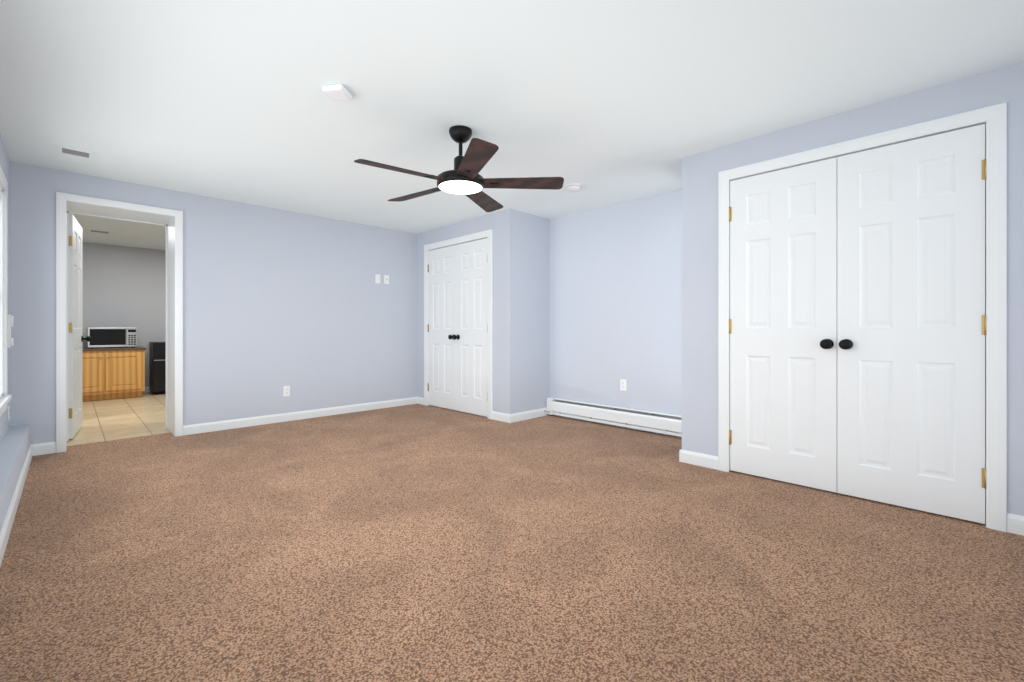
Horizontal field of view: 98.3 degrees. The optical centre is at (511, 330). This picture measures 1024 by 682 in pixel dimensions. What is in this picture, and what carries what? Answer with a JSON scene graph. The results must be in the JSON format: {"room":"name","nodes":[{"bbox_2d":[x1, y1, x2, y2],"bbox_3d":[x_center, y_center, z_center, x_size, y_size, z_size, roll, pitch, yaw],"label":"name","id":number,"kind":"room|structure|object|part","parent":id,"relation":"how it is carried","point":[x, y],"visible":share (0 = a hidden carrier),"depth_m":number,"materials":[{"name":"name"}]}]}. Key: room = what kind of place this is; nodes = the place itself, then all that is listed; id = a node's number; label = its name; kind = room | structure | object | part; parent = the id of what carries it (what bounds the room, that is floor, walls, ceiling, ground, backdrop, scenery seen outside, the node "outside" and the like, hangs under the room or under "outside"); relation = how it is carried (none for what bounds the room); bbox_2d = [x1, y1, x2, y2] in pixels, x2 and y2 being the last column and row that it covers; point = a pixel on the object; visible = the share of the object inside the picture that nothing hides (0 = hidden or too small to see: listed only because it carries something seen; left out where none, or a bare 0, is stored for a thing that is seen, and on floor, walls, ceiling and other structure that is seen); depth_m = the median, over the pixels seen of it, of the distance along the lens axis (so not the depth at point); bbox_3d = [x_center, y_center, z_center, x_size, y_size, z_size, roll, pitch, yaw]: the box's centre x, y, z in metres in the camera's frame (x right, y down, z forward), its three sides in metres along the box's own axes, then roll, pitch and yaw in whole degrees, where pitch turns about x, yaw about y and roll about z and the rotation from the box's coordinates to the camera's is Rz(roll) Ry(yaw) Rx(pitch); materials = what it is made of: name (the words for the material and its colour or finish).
{"room":"empty bedroom","nodes":[
{"label":"empty bedroom","id":0,"kind":"room"},
{"bbox_2d":[0,134,9,441],"bbox_3d":[-1.824,-0.155,1.273,0.140,2.280,5.860,0,0,-45],"label":"wall","id":1,"kind":"structure","parent":0,"point":[5,167],"depth_m":3.26,"materials":[{"name":"blue paint"}]},
{"bbox_2d":[0,165,11,416],"bbox_3d":[-3.205,-0.245,2.678,0.175,1.580,1.100,0,0,-45],"label":"window","id":2,"kind":"structure","parent":1,"relation":"in","point":[4,401],"depth_m":3.04,"materials":[{"name":"white wood"}]},
{"bbox_2d":[8,405,9,420],"bbox_3d":[-3.737,0.615,3.291,0.009,0.114,0.070,0,0,-45],"label":"outlet","id":3,"kind":"object","parent":1,"relation":"attached to","point":[8,412],"visible":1,"depth_m":3.28,"materials":[{"name":"white plastic"}]},
{"bbox_2d":[8,314,13,347],"bbox_3d":[-3.637,0.005,3.208,0.034,0.240,0.044,0,0,-45],"label":"thermostat","id":4,"kind":"object","parent":1,"relation":"attached to","point":[10,325],"visible":0.81,"depth_m":3.20,"materials":[{"name":"white plastic"}]},
{"bbox_2d":[0,424,29,531],"bbox_3d":[-1.780,0.860,1.402,0.105,0.250,5.740,0,0,-45],"label":"wall","id":5,"kind":"structure","parent":0,"point":[14,444],"depth_m":2.62,"materials":[{"name":"blue paint"}]},
{"bbox_2d":[0,444,35,565],"bbox_3d":[-1.739,0.940,1.443,0.013,0.090,5.740,0,0,-45],"label":"baseboard","id":6,"kind":"structure","parent":5,"relation":"attached to","point":[9,519],"depth_m":2.36,"materials":[{"name":"white wood"}]},
{"bbox_2d":[67,392,170,445],"bbox_3d":[-4.451,1.017,5.865,3.800,0.056,3.910,0,0,-45],"label":"floor","id":7,"kind":"structure","parent":0,"point":[120,418],"depth_m":4.96,"materials":[{"name":"beige tile"}]},
{"bbox_2d":[82,347,145,401],"bbox_3d":[-5.916,0.620,6.418,0.900,0.730,0.636,0,0,-45],"label":"base cabinet","id":8,"kind":"object","parent":7,"relation":"on","point":[113,373],"visible":0.83,"depth_m":6.28,"materials":[{"name":"brown wood"}]},
{"bbox_2d":[87,327,136,347],"bbox_3d":[-5.832,0.104,6.462,0.530,0.300,0.414,0,0,-45],"label":"microwave","id":9,"kind":"object","parent":8,"relation":"on","point":[113,336],"visible":0.98,"depth_m":6.31,"materials":[{"name":"silver metal"}]},
{"bbox_2d":[149,342,165,394],"bbox_3d":[-5.426,0.585,7.038,0.480,0.800,0.434,0,0,-45],"label":"fridge","id":10,"kind":"object","parent":7,"relation":"on","point":[157,367],"visible":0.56,"depth_m":6.78,"materials":[{"name":"black metal"}]},
{"bbox_2d":[82,242,165,386],"bbox_3d":[-5.728,-0.155,7.142,3.800,2.280,0.100,0,0,-45],"label":"wall","id":11,"kind":"structure","parent":0,"point":[123,286],"depth_m":6.84,"materials":[{"name":"grey paint"}]},
{"bbox_2d":[10,161,417,444],"bbox_3d":[-2.560,-0.155,5.035,5.300,2.280,0.500,0,0,-45],"label":"wall","id":12,"kind":"structure","parent":0,"point":[309,311],"depth_m":4.57,"materials":[{"name":"blue paint"}]},
{"bbox_2d":[69,214,90,438],"bbox_3d":[-4.171,-0.033,4.274,0.172,2.020,0.706,0,0,-45],"label":"entry door","id":13,"kind":"structure","parent":12,"relation":"in","point":[76,338],"depth_m":4.15,"materials":[{"name":"white painted wood"},{"name":"black metal"},{"name":"brass"}]},
{"bbox_2d":[56,192,182,452],"bbox_3d":[-3.553,-0.065,4.035,0.830,2.100,0.528,0,0,-45],"label":"door frame","id":14,"kind":"structure","parent":12,"relation":"attached to","point":[66,203],"depth_m":4.00,"materials":[{"name":"white wood"}]},
{"bbox_2d":[283,386,289,396],"bbox_3d":[-2.439,0.660,4.795,0.070,0.114,0.009,0,0,-45],"label":"outlet","id":15,"kind":"object","parent":12,"relation":"attached to","point":[286,390],"visible":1,"depth_m":4.79,"materials":[{"name":"white plastic"}]},
{"bbox_2d":[183,397,419,434],"bbox_3d":[-2.165,0.940,5.047,2.565,0.090,0.040,0,0,-45],"label":"baseboard","id":16,"kind":"structure","parent":12,"relation":"attached to","point":[283,417],"depth_m":4.82,"materials":[{"name":"white wood"}]},
{"bbox_2d":[375,274,380,282],"bbox_3d":[-1.679,-0.645,5.554,0.070,0.114,0.011,0,0,-45],"label":"light switch","id":17,"kind":"object","parent":12,"relation":"attached to","point":[378,278],"depth_m":5.55,"materials":[{"name":"white plastic"}]},
{"bbox_2d":[384,275,388,283],"bbox_3d":[-1.595,-0.645,5.640,0.070,0.114,0.009,0,0,-45],"label":"light switch","id":18,"kind":"object","parent":12,"relation":"attached to","point":[386,277],"depth_m":5.64,"materials":[{"name":"white plastic"}]},
{"bbox_2d":[418,209,516,413],"bbox_3d":[-0.612,-0.155,5.378,0.100,2.280,1.770,0,0,-45],"label":"wall","id":19,"kind":"structure","parent":0,"point":[502,224],"depth_m":4.82,"materials":[{"name":"blue paint"}]},
{"bbox_2d":[427,237,486,416],"bbox_3d":[-0.671,-0.040,5.389,0.167,2.050,1.210,0,0,-45],"label":"double door","id":20,"kind":"structure","parent":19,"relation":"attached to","point":[456,244],"depth_m":5.34,"materials":[{"name":"white wood"}]},
{"bbox_3d":[-0.902,-0.032,5.576,0.104,2.010,0.589,0,0,-45],"label":"closet small door","id":21,"kind":"part","parent":20,"relation":"part of","materials":[{"name":"white wood"}]},
{"bbox_3d":[-0.484,-0.032,5.158,0.104,2.010,0.589,0,0,-45],"label":"closet small door","id":22,"kind":"part","parent":20,"relation":"part of","materials":[{"name":"white wood"}]},
{"bbox_2d":[424,229,492,418],"bbox_3d":[-0.688,-0.068,5.372,0.018,2.105,1.320,0,0,-45],"label":"door frame","id":23,"kind":"structure","parent":19,"relation":"attached to","point":[488,233],"depth_m":4.95,"materials":[{"name":"white wood"}]},
{"bbox_2d":[0,404,1023,681],"bbox_3d":[-0.262,1.015,3.005,4.720,0.060,6.060,0,0,-45],"label":"floor","id":24,"kind":"structure","parent":0,"point":[416,542],"depth_m":1.85,"materials":[{"name":"brown carpet"}]},
{"bbox_2d":[0,0,1023,249],"bbox_3d":[-1.796,-1.345,4.200,5.400,0.100,10.120,0,0,-45],"label":"ceiling","id":25,"kind":"structure","parent":0,"point":[606,102],"depth_m":2.34,"materials":[{"name":"white paint"}]},
{"bbox_2d":[56,144,95,164],"bbox_3d":[-3.221,-1.292,3.274,0.205,0.008,0.345,0,0,-45],"label":"ceiling vent","id":26,"kind":"object","parent":25,"relation":"in","point":[75,154],"visible":1,"depth_m":3.25,"materials":[{"name":"white metal"}]},
{"bbox_2d":[87,228,111,234],"bbox_3d":[-5.395,-1.291,5.798,0.230,0.008,0.270,0,0,-45],"label":"ceiling vent","id":27,"kind":"object","parent":25,"relation":"in","point":[99,231],"visible":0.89,"depth_m":5.78,"materials":[{"name":"white metal"}]},
{"bbox_2d":[322,84,352,100],"bbox_3d":[-0.939,-1.279,2.384,0.120,0.032,0.120,0,0,10],"label":"sensor","id":28,"kind":"object","parent":25,"relation":"attached to","point":[336,92],"visible":0.98,"depth_m":2.35,"materials":[{"name":"white plastic"}]},
{"bbox_2d":[354,125,563,211],"bbox_3d":[-0.368,-1.105,2.872,1.277,0.379,1.277,0,0,-45],"label":"ceiling fan","id":29,"kind":"object","parent":25,"relation":"hanging from","point":[466,179],"visible":1,"depth_m":2.82,"materials":[{"name":"brown wood"}]},
{"bbox_2d":[566,183,580,191],"bbox_3d":[0.551,-1.274,3.974,0.140,0.043,0.140,0,0,-45],"label":"round smoke detector","id":30,"kind":"object","parent":25,"relation":"attached to","point":[573,187],"visible":1,"depth_m":3.93,"materials":[{"name":"white plastic"}]},
{"bbox_2d":[517,211,549,412],"bbox_3d":[0.244,-0.155,5.052,0.650,2.280,0.100,0,0,-45],"label":"wall","id":31,"kind":"structure","parent":0,"point":[533,312],"depth_m":4.98,"materials":[{"name":"blue paint"}]},
{"bbox_2d":[508,407,549,422],"bbox_3d":[0.218,0.940,4.927,0.663,0.090,0.040,0,0,-45],"label":"baseboard","id":32,"kind":"structure","parent":31,"relation":"attached to","point":[521,416],"depth_m":4.89,"materials":[{"name":"white wood"}]},
{"bbox_2d":[547,189,681,437],"bbox_3d":[1.157,-0.155,4.480,0.169,2.280,2.000,0,0,-45],"label":"wall","id":33,"kind":"structure","parent":0,"point":[615,293],"depth_m":4.51,"materials":[{"name":"blue paint"}]},
{"bbox_3d":[1.054,0.874,4.511,0.068,0.187,1.788,0,0,-45],"label":"electric heater","id":34,"kind":"part","parent":33,"relation":"part of","materials":[{"name":"white metal"}]},
{"bbox_2d":[620,379,625,390],"bbox_3d":[1.126,0.555,4.482,0.009,0.114,0.070,0,0,-45],"label":"outlet","id":35,"kind":"object","parent":33,"relation":"attached to","point":[622,384],"visible":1,"depth_m":4.48,"materials":[{"name":"white plastic"}]},
{"bbox_2d":[682,61,1023,515],"bbox_3d":[2.082,-0.155,2.584,0.100,2.280,2.190,0,0,-45],"label":"wall","id":36,"kind":"structure","parent":0,"point":[700,170],"depth_m":2.70,"materials":[{"name":"blue paint"}]},
{"bbox_2d":[679,449,706,462],"bbox_3d":[1.517,0.940,3.578,0.733,0.090,0.013,0,0,-45],"label":"baseboard","id":37,"kind":"structure","parent":36,"relation":"attached to","point":[685,456],"depth_m":3.28,"materials":[{"name":"white wood"}]},
{"bbox_2d":[729,122,985,523],"bbox_3d":[1.956,-0.040,2.663,0.167,2.050,1.260,0,0,-45],"label":"double door","id":38,"kind":"structure","parent":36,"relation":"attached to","point":[852,153],"depth_m":2.55,"materials":[{"name":"white wood"}]},
{"bbox_3d":[1.716,-0.032,2.859,0.104,2.010,0.614,0,0,-45],"label":"closet big door","id":39,"kind":"part","parent":38,"relation":"part of","materials":[{"name":"white wood"}]},
{"bbox_3d":[2.152,-0.032,2.423,0.104,2.010,0.614,0,0,-45],"label":"closet big door","id":40,"kind":"part","parent":38,"relation":"part of","materials":[{"name":"white wood"}]},
{"bbox_2d":[718,102,1006,531],"bbox_3d":[1.938,-0.065,2.645,0.018,2.100,1.360,0,0,-45],"label":"door frame","id":41,"kind":"structure","parent":36,"relation":"attached to","point":[994,118],"depth_m":2.21,"materials":[{"name":"white wood"}]},
{"bbox_2d":[1007,513,1023,535],"bbox_3d":[2.565,0.940,2.021,0.013,0.090,0.410,0,0,-45],"label":"baseboard","id":42,"kind":"structure","parent":36,"relation":"attached to","point":[1015,524],"depth_m":2.14,"materials":[{"name":"white wood"}]}
]}

